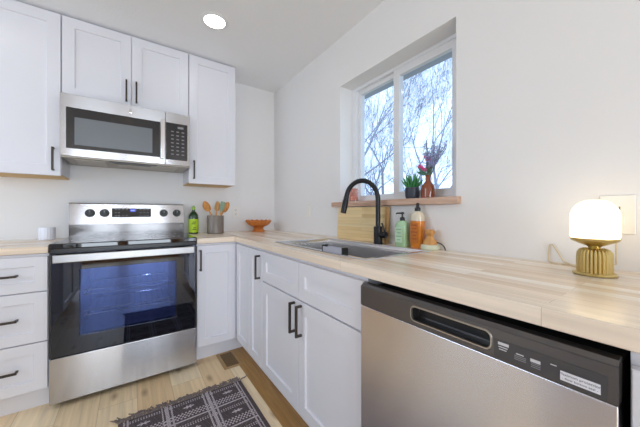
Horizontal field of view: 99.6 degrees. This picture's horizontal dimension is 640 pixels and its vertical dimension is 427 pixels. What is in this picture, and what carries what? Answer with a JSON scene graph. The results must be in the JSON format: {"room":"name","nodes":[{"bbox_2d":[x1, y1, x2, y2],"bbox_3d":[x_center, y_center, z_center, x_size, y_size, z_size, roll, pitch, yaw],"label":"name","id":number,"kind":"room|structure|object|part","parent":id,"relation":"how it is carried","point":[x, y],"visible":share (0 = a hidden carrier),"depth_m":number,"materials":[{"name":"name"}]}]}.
{"room":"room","nodes":[
{"label":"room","id":0,"kind":"room"},
{"bbox_2d":[0,82,273,239],"bbox_3d":[-1.919,-0.109,2.059,3.870,2.415,0.120,0,0,-35],"label":"wall","id":1,"kind":"structure","parent":0,"point":[27,205],"depth_m":2.37,"materials":[{"name":"white paint"}]},
{"bbox_2d":[0,0,69,179],"bbox_3d":[-1.963,-0.778,1.750,0.459,1.069,0.335,0,0,-35],"label":"upper cabinet","id":2,"kind":"object","parent":1,"relation":"attached to","point":[30,36],"visible":0.96,"depth_m":1.70,"materials":[{"name":"white paint"}]},
{"bbox_3d":[-1.718,-0.348,1.737,0.011,0.150,0.034,0,0,-35],"label":"handle","id":3,"kind":"part","parent":2,"relation":"part of","materials":[{"name":"brown metal"}]},
{"bbox_2d":[62,15,187,115],"bbox_3d":[-1.461,-1.041,2.099,0.761,0.543,0.335,0,0,-35],"label":"upper cabinet","id":4,"kind":"object","parent":1,"relation":"attached to","point":[98,62],"visible":0.93,"depth_m":1.96,"materials":[{"name":"white paint"}]},
{"bbox_3d":[-1.547,-1.038,1.889,0.373,0.525,0.020,0,0,-35],"label":"door","id":5,"kind":"part","parent":4,"relation":"part of","materials":[{"name":"white paint"}]},
{"bbox_2d":[60,92,189,172],"bbox_3d":[-1.439,-0.560,2.067,0.754,0.414,0.407,0,0,-35],"label":"microwave","id":6,"kind":"object","parent":4,"relation":"attached to","point":[94,132],"visible":1,"depth_m":1.90,"materials":[{"name":"metal"}]},
{"bbox_3d":[-1.419,-0.550,1.887,0.520,0.265,0.018,0,0,-35],"label":"door glass","id":7,"kind":"part","parent":6,"relation":"part of","materials":[{"name":"black glass"}]},
{"bbox_3d":[-1.450,-0.363,2.084,0.746,0.011,0.362,0,0,-35],"label":"plate","id":8,"kind":"part","parent":6,"relation":"part of","materials":[{"name":"silver metal"}]},
{"bbox_3d":[-1.178,-0.553,2.024,0.028,0.290,0.038,0,0,-35],"label":"handle","id":9,"kind":"part","parent":6,"relation":"part of","materials":[{"name":"silver metal"}]},
{"bbox_3d":[-1.111,-0.568,2.110,0.168,0.399,0.030,0,0,-35],"label":"control panel","id":10,"kind":"part","parent":6,"relation":"part of","materials":[{"name":"metal"}]},
{"bbox_3d":[-1.402,-0.886,1.957,0.011,0.150,0.034,0,0,-35],"label":"handle","id":11,"kind":"part","parent":4,"relation":"part of","materials":[{"name":"brown metal"}]},
{"bbox_3d":[-1.236,-1.038,2.106,0.379,0.525,0.020,0,0,-35],"label":"door","id":12,"kind":"part","parent":4,"relation":"part of","materials":[{"name":"white paint"}]},
{"bbox_2d":[183,54,234,187],"bbox_3d":[-0.991,-0.778,2.427,0.381,1.069,0.335,0,0,-35],"label":"upper cabinet","id":13,"kind":"object","parent":1,"relation":"attached to","point":[211,84],"visible":0.96,"depth_m":2.32,"materials":[{"name":"white paint"}]},
{"bbox_2d":[232,206,238,217],"bbox_3d":[-0.851,-0.008,2.724,0.072,0.114,0.008,0,0,-35],"label":"wall plate","id":14,"kind":"object","parent":1,"relation":"attached to","point":[235,209],"visible":1,"depth_m":2.72,"materials":[{"name":"white plastic"}]},
{"bbox_2d":[0,351,305,426],"bbox_3d":[-0.113,1.129,-0.534,3.870,0.060,6.440,0,0,-35],"label":"floor","id":15,"kind":"structure","parent":0,"point":[97,409],"depth_m":1.59,"materials":[{"name":"brown wood"}]},
{"bbox_2d":[0,252,49,416],"bbox_3d":[-1.840,0.662,1.639,0.383,0.872,0.655,0,0,-35],"label":"base cabinet","id":16,"kind":"object","parent":15,"relation":"on","point":[24,278],"visible":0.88,"depth_m":1.46,"materials":[{"name":"white paint"}]},
{"bbox_3d":[-1.663,0.845,1.384,0.155,0.011,0.034,0,0,-35],"label":"handle","id":17,"kind":"part","parent":16,"relation":"part of","materials":[{"name":"brown metal"}]},
{"bbox_3d":[-1.663,0.573,1.384,0.155,0.011,0.034,0,0,-35],"label":"handle","id":18,"kind":"part","parent":16,"relation":"part of","materials":[{"name":"brown metal"}]},
{"bbox_3d":[-1.663,0.336,1.384,0.155,0.011,0.034,0,0,-35],"label":"handle","id":19,"kind":"part","parent":16,"relation":"part of","materials":[{"name":"brown metal"}]},
{"bbox_3d":[-1.678,0.845,1.406,0.377,0.260,0.020,0,0,-35],"label":"drawer","id":20,"kind":"part","parent":16,"relation":"part of","materials":[{"name":"white paint"}]},
{"bbox_3d":[-1.678,0.573,1.406,0.377,0.272,0.020,0,0,-35],"label":"drawer","id":21,"kind":"part","parent":16,"relation":"part of","materials":[{"name":"white paint"}]},
{"bbox_3d":[-1.678,0.336,1.406,0.377,0.190,0.020,0,0,-35],"label":"drawer","id":22,"kind":"part","parent":16,"relation":"part of","materials":[{"name":"white paint"}]},
{"bbox_2d":[0,238,63,255],"bbox_3d":[-1.854,0.204,1.646,0.398,0.038,0.630,0,0,-35],"label":"countertop","id":23,"kind":"structure","parent":16,"relation":"on","point":[23,246],"depth_m":1.49,"materials":[{"name":"beige wood"}]},
{"bbox_2d":[38,227,55,239],"bbox_3d":[-1.873,0.142,1.853,0.088,0.084,0.087,0,0,-35],"label":"ribbed pot","id":24,"kind":"object","parent":23,"relation":"on","point":[44,233],"visible":1,"depth_m":1.82,"materials":[{"name":"white ceramic"}]},
{"bbox_2d":[48,203,196,405],"bbox_3d":[-1.353,0.513,1.944,0.756,1.172,0.692,0,0,-35],"label":"range","id":25,"kind":"object","parent":15,"relation":"on","point":[123,280],"visible":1,"depth_m":1.78,"materials":[{"name":"metal"}]},
{"bbox_3d":[-1.196,0.941,1.720,0.752,0.252,0.038,0,0,-35],"label":"drawer","id":26,"kind":"part","parent":25,"relation":"part of","materials":[{"name":"metal"}]},
{"bbox_2d":[48,233,196,249],"bbox_3d":[-1.341,0.188,1.928,0.756,0.031,0.556,0,0,-35],"label":"cooktop","id":27,"kind":"object","parent":25,"relation":"in","point":[83,241],"depth_m":1.78,"materials":[{"name":"black glass"}]},
{"bbox_2d":[49,244,196,358],"bbox_3d":[-1.310,0.518,1.883,0.752,0.582,0.544,0,0,-35],"label":"oven","id":28,"kind":"object","parent":25,"relation":"in","point":[110,297],"depth_m":1.77,"materials":[{"name":"silver metal"}]},
{"bbox_2d":[110,375,270,426],"bbox_3d":[-0.447,1.089,1.113,0.735,0.018,1.242,0,0,-35],"label":"rug","id":29,"kind":"object","parent":15,"relation":"on","point":[231,404],"visible":1,"depth_m":1.48,"materials":[{"name":"grey fabric"}]},
{"bbox_2d":[196,242,259,366],"bbox_3d":[-0.612,0.662,2.339,0.901,0.872,0.911,0,0,-35],"label":"base cabinet","id":30,"kind":"object","parent":15,"relation":"on","point":[222,267],"visible":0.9,"depth_m":2.03,"materials":[{"name":"white paint"}]},
{"bbox_3d":[-0.858,0.344,1.945,0.011,0.150,0.034,0,0,-35],"label":"handle","id":31,"kind":"part","parent":30,"relation":"part of","materials":[{"name":"brown metal"}]},
{"bbox_3d":[-0.777,0.608,2.034,0.277,0.734,0.020,0,0,-35],"label":"door","id":32,"kind":"part","parent":30,"relation":"part of","materials":[{"name":"white paint"}]},
{"bbox_3d":[-0.560,0.608,1.984,0.020,0.734,0.268,0,0,-35],"label":"door","id":33,"kind":"part","parent":30,"relation":"part of","materials":[{"name":"white paint"}]},
{"bbox_2d":[186,230,639,352],"bbox_3d":[0.056,0.204,1.381,0.902,0.038,3.249,0,0,-35],"label":"countertop","id":34,"kind":"structure","parent":30,"relation":"on","point":[549,295],"depth_m":0.73,"materials":[{"name":"beige wood"}]},
{"bbox_2d":[188,205,198,233],"bbox_3d":[-1.127,0.059,2.409,0.082,0.250,0.083,0,0,-35],"label":"oil bottle","id":35,"kind":"object","parent":34,"relation":"on","point":[193,221],"visible":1,"depth_m":2.38,"materials":[{"name":"green glass"}]},
{"bbox_2d":[207,215,223,233],"bbox_3d":[-0.942,0.104,2.435,0.142,0.160,0.142,0,0,-35],"label":"utensil crock","id":36,"kind":"object","parent":34,"relation":"on","point":[215,224],"visible":0.92,"depth_m":2.38,"materials":[{"name":"silver metal"}]},
{"bbox_2d":[203,201,211,215],"bbox_3d":[-0.964,0.033,2.411,0.156,0.274,0.021,0,0,-36],"label":"wooden spoon","id":37,"kind":"object","parent":36,"relation":"in","point":[206,206],"visible":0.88,"depth_m":2.38,"materials":[{"name":"brown wood"}]},
{"bbox_2d":[215,201,219,215],"bbox_3d":[-0.944,0.030,2.479,0.057,0.274,0.037,0,0,-35],"label":"wooden spoon","id":38,"kind":"object","parent":36,"relation":"in","point":[217,205],"visible":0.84,"depth_m":2.47,"materials":[{"name":"brown wood"}]},
{"bbox_2d":[219,201,224,215],"bbox_3d":[-0.894,0.031,2.438,0.085,0.274,0.014,0,0,-38],"label":"spatula","id":39,"kind":"object","parent":36,"relation":"in","point":[222,204],"visible":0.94,"depth_m":2.44,"materials":[{"name":"green plastic"}]},
{"bbox_2d":[221,202,229,215],"bbox_3d":[-0.903,0.035,2.457,0.161,0.270,0.020,0,0,-35],"label":"wooden spoon","id":40,"kind":"object","parent":36,"relation":"in","point":[227,204],"visible":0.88,"depth_m":2.48,"materials":[{"name":"brown wood"}]},
{"bbox_2d":[246,219,271,231],"bbox_3d":[-0.608,0.125,2.674,0.255,0.117,0.250,0,0,-35],"label":"bowl","id":41,"kind":"object","parent":34,"relation":"on","point":[258,225],"visible":1,"depth_m":2.61,"materials":[{"name":"brown wood"}]},
{"bbox_2d":[276,238,430,260],"bbox_3d":[0.125,0.290,1.496,0.436,0.219,0.804,0,0,-35],"label":"sink","id":42,"kind":"object","parent":34,"relation":"in","point":[365,251],"visible":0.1,"depth_m":1.60,"materials":[{"name":"metal"}]},
{"bbox_2d":[322,244,347,254],"bbox_3d":[0.068,0.194,1.269,0.034,0.079,0.159,0,0,-35],"label":"sponge caddy","id":43,"kind":"object","parent":42,"relation":"in","point":[325,247],"visible":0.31,"depth_m":1.25,"materials":[{"name":"grey plastic"}]},
{"bbox_2d":[323,246,340,252],"bbox_3d":[0.067,0.197,1.269,0.032,0.071,0.143,0,0,-35],"label":"tray","id":44,"kind":"object","parent":43,"relation":"on","point":[327,248],"depth_m":1.27,"materials":[{"name":"grey plastic"}]},
{"bbox_3d":[0.111,0.194,1.207,0.034,0.079,0.008,0,0,-35],"label":"panel","id":45,"kind":"part","parent":43,"relation":"part of","materials":[{"name":"black plastic"}]},
{"bbox_2d":[337,206,389,242],"bbox_3d":[0.275,0.072,1.814,0.031,0.222,0.474,0,0,-35],"label":"cutting board","id":46,"kind":"object","parent":34,"relation":"on","point":[358,223],"visible":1,"depth_m":1.80,"materials":[{"name":"brown wood"}]},
{"bbox_2d":[340,178,387,243],"bbox_3d":[0.267,-0.013,1.641,0.288,0.394,0.071,0,0,24],"label":"faucet","id":47,"kind":"object","parent":34,"relation":"on","point":[378,234],"visible":0.98,"depth_m":1.60,"materials":[{"name":"black metal"}]},
{"bbox_3d":[0.365,0.103,1.592,0.038,0.090,0.058,0,0,-41],"label":"lever","id":48,"kind":"part","parent":47,"relation":"part of","materials":[{"name":"black metal"}]},
{"bbox_2d":[395,212,409,246],"bbox_3d":[0.456,0.089,1.499,0.064,0.190,0.072,0,0,-35],"label":"soap bottle","id":49,"kind":"object","parent":34,"relation":"on","point":[402,228],"visible":1,"depth_m":1.47,"materials":[{"name":"green plastic"}]},
{"bbox_2d":[410,203,424,247],"bbox_3d":[0.517,0.065,1.433,0.059,0.238,0.070,0,0,-35],"label":"dish soap bottle","id":50,"kind":"object","parent":34,"relation":"on","point":[417,219],"visible":0.98,"depth_m":1.41,"materials":[{"name":"orange plastic"}]},
{"bbox_2d":[411,225,416,239],"bbox_3d":[0.492,0.101,1.417,0.001,0.078,0.037,0,0,-35],"label":"print","id":51,"kind":"object","parent":50,"relation":"attached to","point":[413,227],"depth_m":1.42,"materials":[{"name":"brown paper"}]},
{"bbox_2d":[420,229,445,250],"bbox_3d":[0.557,0.133,1.353,0.092,0.101,0.114,0,0,-4],"label":"dish brush","id":52,"kind":"object","parent":34,"relation":"on","point":[429,243],"visible":1,"depth_m":1.34,"materials":[{"name":"beige"}]},
{"bbox_3d":[0.556,0.120,1.364,0.068,0.076,0.068,0,0,-35],"label":"knob","id":53,"kind":"part","parent":52,"relation":"part of","materials":[{"name":"brown wood"}]},
{"bbox_2d":[548,200,621,278],"bbox_3d":[0.830,0.073,0.873,0.209,0.222,0.205,0,0,-35],"label":"table lamp","id":54,"kind":"object","parent":34,"relation":"on","point":[595,224],"visible":1,"depth_m":0.77,"materials":[{"name":"white glass"}]},
{"bbox_3d":[0.862,0.107,0.911,0.112,0.155,0.178,0,0,-35],"label":"cord","id":55,"kind":"part","parent":54,"relation":"part of","materials":[{"name":"beige plastic"}]},
{"bbox_3d":[0.816,0.018,0.804,0.108,0.112,0.108,0,0,-35],"label":"lamp shade","id":56,"kind":"part","parent":54,"relation":"part of","materials":[{"name":"white glass"}]},
{"bbox_2d":[216,350,242,369],"bbox_3d":[-0.679,1.094,2.021,0.130,0.004,0.240,0,0,-35],"label":"floor vent","id":57,"kind":"object","parent":15,"relation":"in","point":[229,359],"visible":1,"depth_m":2.01,"materials":[{"name":"brown metal"}]},
{"bbox_2d":[220,352,237,366],"bbox_3d":[-0.678,1.094,2.018,0.088,0.002,0.182,0,0,-35],"label":"grille","id":58,"kind":"object","parent":57,"relation":"attached to","point":[228,359],"depth_m":2.01,"materials":[{"name":"brown"}]},
{"bbox_2d":[249,246,273,383],"bbox_3d":[-0.185,0.662,1.942,0.655,0.872,0.224,0,0,-35],"label":"base cabinet","id":59,"kind":"object","parent":15,"relation":"on","point":[255,254],"visible":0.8,"depth_m":1.78,"materials":[{"name":"white paint"}]},
{"bbox_3d":[-0.418,0.608,1.780,0.020,0.734,0.220,0,0,-35],"label":"door","id":60,"kind":"part","parent":59,"relation":"part of","materials":[{"name":"white paint"}]},
{"bbox_3d":[-0.394,0.342,1.699,0.034,0.150,0.011,0,0,-35],"label":"handle","id":61,"kind":"part","parent":59,"relation":"part of","materials":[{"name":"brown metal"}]},
{"bbox_2d":[229,347,308,426],"bbox_3d":[0.093,1.097,1.074,0.110,0.002,2.703,0,0,-35],"label":"trim","id":62,"kind":"structure","parent":15,"relation":"on","point":[280,407],"depth_m":1.64,"materials":[{"name":"brown wood"}]},
{"bbox_2d":[262,250,382,426],"bbox_3d":[0.137,0.662,1.480,0.655,0.872,0.900,0,0,-35],"label":"base cabinet","id":63,"kind":"object","parent":15,"relation":"on","point":[311,312],"visible":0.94,"depth_m":1.21,"materials":[{"name":"white paint"}]},
{"bbox_3d":[-0.226,0.330,1.504,0.020,0.178,0.440,0,0,-35],"label":"false drawer","id":64,"kind":"part","parent":63,"relation":"part of","materials":[{"name":"white paint"}]},
{"bbox_3d":[-0.226,0.701,1.504,0.020,0.548,0.440,0,0,-35],"label":"door","id":65,"kind":"part","parent":63,"relation":"part of","materials":[{"name":"white paint"}]},
{"bbox_3d":[-0.139,0.515,1.333,0.034,0.150,0.011,0,0,-35],"label":"handle","id":66,"kind":"part","parent":63,"relation":"part of","materials":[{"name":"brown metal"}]},
{"bbox_3d":[-0.103,0.515,1.280,0.034,0.150,0.011,0,0,-35],"label":"handle","id":67,"kind":"part","parent":63,"relation":"part of","materials":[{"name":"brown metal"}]},
{"bbox_3d":[0.031,0.701,1.136,0.020,0.548,0.450,0,0,-35],"label":"door","id":68,"kind":"part","parent":63,"relation":"part of","materials":[{"name":"white paint"}]},
{"bbox_3d":[0.031,0.330,1.136,0.020,0.178,0.450,0,0,-35],"label":"false drawer","id":69,"kind":"part","parent":63,"relation":"part of","materials":[{"name":"white paint"}]},
{"bbox_2d":[361,282,630,426],"bbox_3d":[0.561,0.669,0.854,0.617,0.858,0.596,0,0,-35],"label":"dishwasher","id":70,"kind":"object","parent":15,"relation":"on","point":[427,360],"visible":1,"depth_m":0.63,"materials":[{"name":"silver metal"}]},
{"bbox_3d":[0.425,0.290,0.514,0.002,0.040,0.170,0,0,-35],"label":"display panel","id":71,"kind":"part","parent":70,"relation":"part of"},
{"bbox_2d":[631,351,639,426],"bbox_3d":[0.914,0.662,0.363,0.655,0.872,0.598,0,0,-35],"label":"base cabinet","id":72,"kind":"object","parent":15,"relation":"on","point":[635,357],"visible":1,"depth_m":0.43,"materials":[{"name":"white paint"}]},
{"bbox_2d":[16,0,384,92],"bbox_3d":[-0.113,-1.356,-0.534,3.870,0.080,6.440,0,0,-35],"label":"ceiling","id":73,"kind":"structure","parent":0,"point":[267,43],"depth_m":1.91,"materials":[{"name":"white paint"}]},
{"bbox_2d":[200,11,227,29],"bbox_3d":[-0.723,-1.313,1.856,0.180,0.006,0.180,0,0,-35],"label":"recessed light","id":74,"kind":"object","parent":73,"relation":"in","point":[213,20],"visible":1,"depth_m":1.84,"materials":[{"name":"white"}]},
{"bbox_2d":[274,0,639,272],"bbox_3d":[1.360,-0.109,0.492,0.220,2.415,6.200,0,0,-35],"label":"wall","id":75,"kind":"structure","parent":0,"point":[548,91],"depth_m":1.14,"materials":[{"name":"white paint"}]},
{"bbox_2d":[331,33,460,206],"bbox_3d":[0.466,-0.498,1.740,0.242,0.908,0.980,0,0,-35],"label":"window","id":76,"kind":"structure","parent":75,"relation":"in","point":[442,195],"depth_m":1.75,"materials":[{"name":"white plastic"}]},
{"bbox_2d":[350,196,357,200],"bbox_3d":[0.249,-0.130,1.991,0.068,0.100,0.068,0,0,-35],"label":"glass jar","id":77,"kind":"object","parent":76,"relation":"on","point":[353,198],"visible":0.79,"depth_m":1.97,"materials":[{"name":"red glass"}]},
{"bbox_3d":[0.423,-0.515,1.925,0.030,0.829,0.393,0,0,-35],"label":"fixed sash","id":78,"kind":"part","parent":76,"relation":"part of","materials":[{"name":"clear glass"}]},
{"bbox_3d":[0.428,-0.062,1.714,0.151,0.036,0.980,0,0,-35],"label":"sill","id":79,"kind":"part","parent":76,"relation":"part of","materials":[{"name":"brown wood"}]},
{"bbox_2d":[401,173,422,198],"bbox_3d":[0.531,-0.155,1.562,0.117,0.150,0.114,0,0,-13],"label":"potted succulent","id":80,"kind":"object","parent":76,"relation":"on","point":[412,190],"visible":0.95,"depth_m":1.53,"materials":[{"name":"green plant"}]},
{"bbox_2d":[405,187,419,198],"bbox_3d":[0.534,-0.113,1.564,0.082,0.066,0.082,0,0,-35],"label":"pot","id":81,"kind":"object","parent":80,"relation":"on","point":[410,192],"depth_m":1.53,"materials":[{"name":"grey ceramic"}]},
{"bbox_3d":[0.621,-0.511,1.604,0.030,0.840,0.440,0,0,-35],"label":"sliding sash","id":82,"kind":"part","parent":76,"relation":"part of","materials":[{"name":"clear glass"}]},
{"bbox_2d":[417,139,447,197],"bbox_3d":[0.597,-0.243,1.458,0.097,0.325,0.172,0,0,-18],"label":"flower vase","id":83,"kind":"object","parent":76,"relation":"on","point":[428,188],"visible":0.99,"depth_m":1.45,"materials":[{"name":"orange glass"}]},
{"bbox_2d":[365,51,451,98],"bbox_3d":[1.162,-1.249,1.390,0.480,0.145,5.300,0,0,-35],"label":"trim","id":84,"kind":"structure","parent":75,"relation":"attached to","point":[448,55],"depth_m":2.25,"materials":[{"name":"grey paint"}]},
{"bbox_2d":[599,195,635,234],"bbox_3d":[0.957,0.006,0.871,0.008,0.125,0.080,0,0,-35],"label":"wall plate","id":85,"kind":"object","parent":75,"relation":"attached to","point":[626,204],"visible":0.57,"depth_m":0.85,"materials":[{"name":"white plastic"}]},
{"bbox_2d":[614,204,623,212],"bbox_3d":[0.955,-0.014,0.870,0.002,0.029,0.033,0,0,-35],"label":"socket","id":86,"kind":"object","parent":85,"relation":"attached to","point":[620,206],"depth_m":0.86,"materials":[{"name":"grey plastic"}]},
{"label":"outside","id":87,"kind":"structure","parent":0,"visible":0},
{"bbox_3d":[6.062,2.149,7.546,44.000,0.100,60.000,0,0,-35],"label":"ground","id":88,"kind":"structure","parent":87,"visible":0},
{"bbox_2d":[365,62,451,194],"bbox_3d":[1.577,-2.453,8.938,6.684,9.294,4.772,0,0,32],"label":"bare tree","id":89,"kind":"object","parent":88,"relation":"on","point":[379,122],"visible":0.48,"depth_m":8.30,"materials":[{"name":"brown plant"}]},
{"bbox_2d":[365,60,451,192],"bbox_3d":[3.532,-2.460,7.217,5.051,9.136,6.493,0,0,-35],"label":"bare tree","id":90,"kind":"object","parent":88,"relation":"on","point":[435,181],"visible":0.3,"depth_m":7.24,"materials":[{"name":"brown plant"}]},
{"bbox_2d":[365,58,451,190],"bbox_3d":[4.793,-2.886,11.863,7.231,9.980,7.720,0,0,-44],"label":"bare tree","id":91,"kind":"object","parent":88,"relation":"on","point":[414,82],"visible":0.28,"depth_m":11.35,"materials":[{"name":"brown plant"}]},
{"bbox_2d":[365,60,451,194],"bbox_3d":[3.826,-3.258,14.784,7.952,10.745,8.448,0,0,16],"label":"bare tree","id":92,"kind":"object","parent":88,"relation":"on","point":[426,110],"visible":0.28,"depth_m":13.55,"materials":[{"name":"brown plant"}]}
]}

